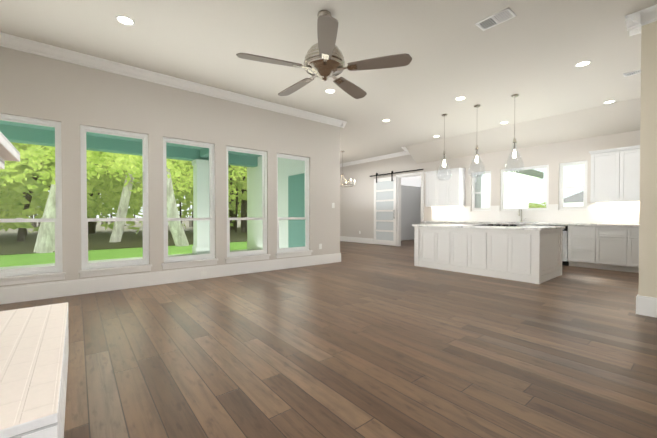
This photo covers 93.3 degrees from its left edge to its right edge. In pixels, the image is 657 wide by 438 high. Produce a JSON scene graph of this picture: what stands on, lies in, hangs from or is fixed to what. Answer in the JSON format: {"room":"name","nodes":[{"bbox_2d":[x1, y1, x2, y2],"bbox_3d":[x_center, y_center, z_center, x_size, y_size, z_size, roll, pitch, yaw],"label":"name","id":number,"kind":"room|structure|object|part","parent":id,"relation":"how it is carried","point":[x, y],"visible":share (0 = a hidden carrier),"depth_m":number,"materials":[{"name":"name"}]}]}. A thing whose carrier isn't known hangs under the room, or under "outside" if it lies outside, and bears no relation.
{"room":"living room","nodes":[
{"label":"living room","id":0,"kind":"room"},
{"bbox_2d":[0,46,339,286],"bbox_3d":[-2.106,-0.617,5.486,6.010,3.300,0.150,-1,1,-39],"label":"wall","id":1,"kind":"structure","parent":0,"point":[71,97],"depth_m":4.91,"materials":[{"name":"grey paint"}]},
{"bbox_2d":[0,113,65,285],"bbox_3d":[-3.947,-0.245,3.959,0.900,2.130,0.175,-1,1,-39],"label":"living room window","id":2,"kind":"structure","parent":1,"relation":"in","point":[47,274],"depth_m":4.11,"materials":[{"name":"white plastic"}]},
{"bbox_3d":[-3.919,0.770,3.936,0.900,0.100,0.085,-1,1,-39],"label":"sill","id":3,"kind":"part","parent":2,"relation":"part of","materials":[{"name":"white wood"}]},
{"bbox_2d":[78,125,151,277],"bbox_3d":[-3.148,-0.252,4.608,0.900,2.130,0.175,-1,1,-39],"label":"living room window","id":4,"kind":"structure","parent":1,"relation":"in","point":[93,270],"depth_m":4.57,"materials":[{"name":"white plastic"}]},
{"bbox_3d":[-3.119,0.763,4.585,0.900,0.100,0.085,-1,1,-39],"label":"sill","id":5,"kind":"part","parent":4,"relation":"part of","materials":[{"name":"white wood"}]},
{"bbox_2d":[0,253,340,303],"bbox_3d":[-2.046,0.928,5.444,6.028,0.210,0.018,-1,1,-39],"label":"baseboard","id":6,"kind":"structure","parent":1,"relation":"attached to","point":[29,292],"depth_m":4.77,"materials":[{"name":"white wood"}]},
{"bbox_2d":[0,32,346,127],"bbox_3d":[-1.943,-2.204,5.429,6.035,0.125,0.115,-1,1,-39],"label":"crown molding","id":7,"kind":"structure","parent":1,"relation":"attached to","point":[6,40],"depth_m":4.73,"materials":[{"name":"white wood"}]},
{"bbox_2d":[161,137,217,269],"bbox_3d":[-2.348,-0.260,5.258,0.900,2.130,0.175,-1,1,-39],"label":"living room window","id":8,"kind":"structure","parent":1,"relation":"in","point":[197,260],"depth_m":5.27,"materials":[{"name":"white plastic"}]},
{"bbox_3d":[-2.320,0.756,5.234,0.900,0.100,0.085,-1,1,-39],"label":"sill","id":9,"kind":"part","parent":8,"relation":"part of","materials":[{"name":"white wood"}]},
{"bbox_2d":[225,146,270,262],"bbox_3d":[-1.549,-0.267,5.907,0.900,2.130,0.175,-1,1,-39],"label":"living room window","id":10,"kind":"structure","parent":1,"relation":"in","point":[252,255],"depth_m":5.98,"materials":[{"name":"white plastic"}]},
{"bbox_3d":[-1.520,0.749,5.884,0.900,0.100,0.085,-1,1,-39],"label":"sill","id":11,"kind":"part","parent":10,"relation":"part of","materials":[{"name":"white wood"}]},
{"bbox_2d":[247,156,304,249],"bbox_3d":[-2.047,-1.022,8.589,10.380,4.360,4.600,-1,1,-39],"label":"cladding","id":12,"kind":"object","parent":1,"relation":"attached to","point":[254,226],"depth_m":8.96,"materials":[{"name":"white"}]},
{"bbox_2d":[275,153,312,257],"bbox_3d":[-0.749,-0.274,6.556,0.900,2.130,0.175,-1,1,-39],"label":"living room window","id":13,"kind":"structure","parent":1,"relation":"in","point":[292,252],"depth_m":6.64,"materials":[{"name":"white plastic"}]},
{"bbox_3d":[-0.721,0.741,6.533,0.900,0.100,0.085,-1,1,-39],"label":"sill","id":14,"kind":"part","parent":13,"relation":"part of","materials":[{"name":"white wood"}]},
{"bbox_2d":[0,240,656,437],"bbox_3d":[2.066,1.085,6.183,13.700,0.120,13.500,-1,1,-39],"label":"floor","id":15,"kind":"structure","parent":0,"point":[363,340],"depth_m":2.43,"materials":[{"name":"brown wood"}]},
{"bbox_2d":[0,132,68,437],"bbox_3d":[-1.968,-0.569,1.418,1.146,3.296,1.800,-1,1,-39],"label":"fireplace","id":16,"kind":"object","parent":15,"relation":"on","point":[34,347],"visible":1,"depth_m":1.45,"materials":[{"name":"white paint"}]},
{"bbox_2d":[420,222,459,223],"bbox_3d":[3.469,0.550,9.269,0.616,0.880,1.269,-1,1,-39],"label":"countertop","id":17,"kind":"structure","parent":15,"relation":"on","point":[421,222],"depth_m":9.03,"materials":[{"name":"white stone"}]},
{"bbox_2d":[460,222,479,223],"bbox_3d":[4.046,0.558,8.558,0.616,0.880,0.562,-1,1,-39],"label":"countertop","id":18,"kind":"structure","parent":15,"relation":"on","point":[460,222],"depth_m":8.34,"materials":[{"name":"white stone"}]},
{"bbox_2d":[414,228,562,283],"bbox_3d":[3.080,0.595,6.221,1.210,0.860,2.350,-1,1,-39],"label":"kitchen island","id":19,"kind":"object","parent":15,"relation":"on","point":[528,253],"depth_m":5.55,"materials":[{"name":"white wood"}]},
{"bbox_2d":[412,224,563,231],"bbox_3d":[3.080,0.145,6.216,1.280,0.040,2.420,-1,1,-39],"label":"island countertop","id":20,"kind":"structure","parent":19,"relation":"on","point":[523,228],"depth_m":5.79,"materials":[{"name":"white stone"}]},
{"bbox_2d":[504,224,519,227],"bbox_3d":[3.282,0.111,5.967,0.530,0.031,0.750,-1,1,-39],"label":"sink","id":21,"kind":"object","parent":20,"relation":"in","point":[509,225],"depth_m":5.50,"materials":[{"name":"white ceramic"}]},
{"bbox_2d":[562,226,567,265],"bbox_3d":[5.169,0.579,7.135,0.568,0.870,0.664,-1,1,-39],"label":"dishwasher","id":22,"kind":"object","parent":15,"relation":"on","point":[565,230],"depth_m":6.74,"materials":[{"name":"white metal"}]},
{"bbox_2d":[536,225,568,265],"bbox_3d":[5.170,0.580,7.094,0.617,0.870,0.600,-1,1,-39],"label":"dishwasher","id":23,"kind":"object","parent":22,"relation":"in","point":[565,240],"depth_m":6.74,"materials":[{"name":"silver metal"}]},
{"bbox_2d":[568,226,599,268],"bbox_3d":[5.566,0.579,6.688,0.616,0.880,0.519,-1,1,-39],"label":"base cabinet","id":24,"kind":"object","parent":15,"relation":"on","point":[583,241],"depth_m":6.49,"materials":[{"name":"white wood"}]},
{"bbox_2d":[600,226,631,271],"bbox_3d":[5.859,0.583,6.327,0.616,0.880,0.529,-1,1,-39],"label":"base cabinet","id":25,"kind":"object","parent":15,"relation":"on","point":[605,236],"depth_m":6.11,"materials":[{"name":"white wood"}]},
{"bbox_2d":[488,222,638,225],"bbox_3d":[5.817,0.123,6.361,0.631,0.040,8.756,-1,1,-39],"label":"countertop","id":26,"kind":"structure","parent":25,"relation":"on","point":[503,223],"depth_m":6.78,"materials":[{"name":"white stone"}]},
{"bbox_2d":[632,226,638,272],"bbox_3d":[6.118,0.587,6.008,0.616,0.880,0.529,-1,1,-39],"label":"base cabinet","id":27,"kind":"object","parent":15,"relation":"on","point":[635,229],"depth_m":5.89,"materials":[{"name":"white wood"}]},
{"bbox_2d":[0,0,656,163],"bbox_3d":[2.066,-2.039,6.147,13.700,0.711,13.500,-1,1,-39],"label":"ceiling","id":28,"kind":"structure","parent":0,"point":[532,53],"depth_m":4.30,"materials":[{"name":"beige paint"}]},
{"bbox_2d":[115,15,134,25],"bbox_3d":[-2.295,-2.240,3.504,0.188,0.007,0.188,-1,1,-39],"label":"recessed light","id":29,"kind":"object","parent":28,"relation":"in","point":[124,20],"visible":1,"depth_m":3.50,"materials":[{"name":"white plastic"}]},
{"bbox_2d":[236,10,411,98],"bbox_3d":[-0.094,-1.882,3.466,1.774,0.721,1.701,-1,1,-39],"label":"ceiling fan","id":30,"kind":"object","parent":28,"relation":"hanging from","point":[324,60],"visible":1,"depth_m":3.25,"materials":[{"name":"silver metal"}]},
{"bbox_2d":[325,89,334,92],"bbox_3d":[0.030,-2.263,5.495,0.188,0.007,0.188,-1,1,-39],"label":"recessed light","id":31,"kind":"object","parent":28,"relation":"in","point":[330,91],"visible":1,"depth_m":5.50,"materials":[{"name":"white plastic"}]},
{"bbox_2d":[340,151,354,186],"bbox_3d":[0.483,-1.726,10.637,0.864,1.195,0.904,-1,1,-39],"label":"chandelier","id":32,"kind":"object","parent":28,"relation":"hanging from","point":[346,184],"visible":0.58,"depth_m":10.63,"materials":[{"name":"silver metal"}]},
{"bbox_2d":[437,114,451,180],"bbox_3d":[2.529,-1.557,6.773,0.316,1.446,0.316,-1,1,-39],"label":"pendant light","id":33,"kind":"object","parent":28,"relation":"hanging from","point":[444,154],"visible":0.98,"depth_m":6.76,"materials":[{"name":"clear glass"}]},
{"bbox_2d":[468,104,484,177],"bbox_3d":[2.976,-1.550,6.222,0.316,1.446,0.316,-1,1,-39],"label":"pendant light","id":34,"kind":"object","parent":28,"relation":"hanging from","point":[476,148],"visible":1,"depth_m":6.21,"materials":[{"name":"clear glass"}]},
{"bbox_2d":[475,7,516,30],"bbox_3d":[1.877,-2.238,3.491,0.210,0.012,0.360,-1,1,-39],"label":"ceiling vent","id":35,"kind":"object","parent":28,"relation":"in","point":[506,14],"visible":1,"depth_m":3.48,"materials":[{"name":"white metal"}]},
{"bbox_2d":[505,94,524,173],"bbox_3d":[3.411,-1.544,5.686,0.316,1.446,0.316,-1,1,-39],"label":"pendant light","id":36,"kind":"object","parent":28,"relation":"hanging from","point":[514,139],"visible":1,"depth_m":5.68,"materials":[{"name":"clear glass"}]},
{"bbox_2d":[575,61,590,66],"bbox_3d":[3.695,-2.252,4.505,0.188,0.007,0.188,-1,1,-39],"label":"recessed light","id":37,"kind":"object","parent":28,"relation":"in","point":[582,63],"visible":1,"depth_m":4.50,"materials":[{"name":"white plastic"}]},
{"bbox_2d":[603,100,615,103],"bbox_3d":[5.452,-2.269,6.022,0.188,0.007,0.188,-1,1,-39],"label":"recessed light","id":38,"kind":"object","parent":28,"relation":"in","point":[610,101],"visible":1,"depth_m":5.99,"materials":[{"name":"white plastic"}]},
{"bbox_2d":[623,69,640,76],"bbox_3d":[4.725,-2.252,4.775,0.160,0.012,0.260,-1,1,-39],"label":"ceiling vent","id":39,"kind":"object","parent":28,"relation":"in","point":[632,73],"visible":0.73,"depth_m":4.80,"materials":[{"name":"white metal"}]},
{"bbox_2d":[401,169,543,207],"bbox_3d":[6.674,-0.878,9.124,3.889,4.060,12.290,-1,1,-39],"label":"cladding","id":40,"kind":"object","parent":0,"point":[519,189],"visible":0.1,"depth_m":10.29,"materials":[{"name":"white"}]},
{"bbox_2d":[340,131,635,244],"bbox_3d":[4.725,-0.649,8.323,0.150,3.300,13.500,-1,1,-39],"label":"wall","id":41,"kind":"structure","parent":0,"point":[357,201],"depth_m":9.70,"materials":[{"name":"grey paint"}]},
{"bbox_2d":[340,236,373,243],"bbox_3d":[1.122,0.847,12.641,0.018,0.210,1.920,-1,1,-39],"label":"baseboard","id":42,"kind":"structure","parent":41,"relation":"attached to","point":[350,239],"depth_m":12.52,"materials":[{"name":"white"}]},
{"bbox_2d":[340,152,409,166],"bbox_3d":[1.727,-2.276,11.783,0.115,0.125,3.780,-1,1,-39],"label":"crown molding","id":43,"kind":"structure","parent":41,"relation":"attached to","point":[392,155],"depth_m":11.66,"materials":[{"name":"white wood"}]},
{"bbox_2d":[370,169,422,245],"bbox_3d":[2.339,-0.387,11.039,0.120,2.675,2.380,-1,1,-39],"label":"barn door","id":44,"kind":"structure","parent":41,"relation":"in","point":[385,211],"depth_m":11.33,"materials":[{"name":"white wood"}]},
{"bbox_3d":[2.339,-0.873,11.033,0.120,1.703,2.380,-1,1,-39],"label":"barn door rail hardware","id":45,"kind":"part","parent":44,"relation":"part of","materials":[{"name":"black metal"}]},
{"bbox_2d":[396,171,423,245],"bbox_3d":[2.816,-0.295,10.661,0.170,2.540,1.130,-1,1,-39],"label":"door frame","id":46,"kind":"structure","parent":41,"relation":"attached to","point":[400,176],"depth_m":10.97,"materials":[{"name":"white wood"}]},
{"bbox_2d":[424,168,465,206],"bbox_3d":[3.507,-0.920,9.392,0.380,1.102,1.150,-1,1,-39],"label":"upper cabinet","id":47,"kind":"object","parent":41,"relation":"attached to","point":[450,192],"visible":0.9,"depth_m":9.19,"materials":[{"name":"white wood"}]},
{"bbox_2d":[472,171,490,210],"bbox_3d":[4.358,-0.779,8.796,0.090,1.110,0.560,-1,1,-39],"label":"kitchen window","id":48,"kind":"structure","parent":41,"relation":"in","point":[474,193],"depth_m":8.83,"materials":[{"name":"white plastic"}]},
{"bbox_2d":[500,165,548,210],"bbox_3d":[5.029,-0.770,7.970,0.090,1.110,1.110,-1,1,-39],"label":"kitchen window","id":49,"kind":"structure","parent":41,"relation":"in","point":[503,208],"depth_m":7.94,"materials":[{"name":"white plastic"}]},
{"bbox_2d":[559,160,587,209],"bbox_3d":[5.673,-0.761,7.178,0.090,1.110,0.530,-1,1,-39],"label":"kitchen window","id":50,"kind":"structure","parent":41,"relation":"in","point":[562,188],"depth_m":7.21,"materials":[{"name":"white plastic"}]},
{"bbox_2d":[590,149,624,202],"bbox_3d":[5.870,-0.881,6.507,0.350,1.065,0.518,-1,1,-39],"label":"upper cabinet","id":51,"kind":"object","parent":41,"relation":"attached to","point":[615,175],"depth_m":6.38,"materials":[{"name":"white wood"}]},
{"bbox_2d":[625,145,639,200],"bbox_3d":[6.137,-0.877,6.179,0.350,1.065,0.581,-1,1,-39],"label":"upper cabinet","id":52,"kind":"object","parent":41,"relation":"attached to","point":[632,155],"depth_m":6.11,"materials":[{"name":"white wood"}]},
{"bbox_2d":[636,21,656,297],"bbox_3d":[4.636,-0.579,2.073,0.150,3.300,3.610,-1,1,-39],"label":"wall","id":53,"kind":"structure","parent":0,"point":[646,137],"depth_m":3.38,"materials":[{"name":"grey paint"}]},
{"bbox_2d":[629,28,640,35],"bbox_3d":[4.698,-2.167,2.180,0.125,0.125,3.725,-1,1,-39],"label":"crown molding","id":54,"kind":"structure","parent":53,"relation":"attached to","point":[630,33],"depth_m":3.57,"materials":[{"name":"white wood"}]},
{"bbox_2d":[625,4,656,31],"bbox_3d":[4.466,-2.166,2.069,0.135,0.125,3.605,-1,1,-39],"label":"crown molding","id":55,"kind":"structure","parent":53,"relation":"attached to","point":[636,21],"depth_m":3.36,"materials":[{"name":"white wood"}]},
{"bbox_2d":[636,295,656,317],"bbox_3d":[4.563,0.967,2.062,0.038,0.210,3.598,-1,1,-39],"label":"baseboard","id":56,"kind":"structure","parent":53,"relation":"attached to","point":[646,306],"depth_m":3.38,"materials":[{"name":"white wood"}]},
{"label":"outside","id":57,"kind":"structure","parent":0,"visible":0},
{"bbox_2d":[0,220,246,254],"bbox_3d":[-48.739,0.567,59.604,240.000,0.030,125.800,-1,1,-39],"label":"ground","id":58,"kind":"structure","parent":57,"point":[10,245],"depth_m":15.84,"materials":[{"name":"brown"}]},
{"bbox_2d":[0,242,246,266],"bbox_3d":[-19.042,1.115,23.049,240.000,0.240,220.000,-1,1,-39],"label":"lawn","id":59,"kind":"structure","parent":57,"point":[33,259],"depth_m":9.73,"materials":[{"name":"green plant"}]},
{"bbox_2d":[0,142,545,252],"bbox_3d":[16.455,-6.233,25.652,152.384,16.121,99.569,-1,1,-39],"label":"trees","id":60,"kind":"object","parent":59,"relation":"on","point":[110,167],"depth_m":14.19,"materials":[{"name":"green plant"}]},
{"bbox_2d":[564,191,583,205],"bbox_3d":[42.239,-2.149,46.384,12.600,5.760,12.200,-1,1,-39],"label":"houses","id":61,"kind":"structure","parent":59,"relation":"on","point":[576,200],"depth_m":46.80,"materials":[{"name":"white"}]},
{"bbox_2d":[0,249,257,269],"bbox_3d":[-5.466,1.128,5.495,10.940,0.130,4.070,-1,1,-39],"label":"porch","id":62,"kind":"object","parent":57,"point":[37,265],"depth_m":7.76,"materials":[{"name":"grey concrete"}]},
{"bbox_2d":[192,159,209,253],"bbox_3d":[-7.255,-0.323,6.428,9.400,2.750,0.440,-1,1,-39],"label":"porch column","id":63,"kind":"structure","parent":62,"relation":"on","point":[201,240],"depth_m":9.10,"materials":[{"name":"white"}]},
{"bbox_2d":[0,124,257,166],"bbox_3d":[-5.513,-1.837,5.456,11.020,0.300,4.120,-1,1,-39],"label":"beam","id":64,"kind":"structure","parent":63,"relation":"on","point":[174,151],"depth_m":7.78,"materials":[{"name":"teal"}]},
{"bbox_2d":[0,120,261,156],"bbox_3d":[-5.701,-2.628,5.583,11.140,1.280,4.570,-1,1,-39],"label":"porch roof","id":65,"kind":"structure","parent":64,"relation":"on","point":[88,133],"depth_m":7.56,"materials":[{"name":"teal"}]}
]}

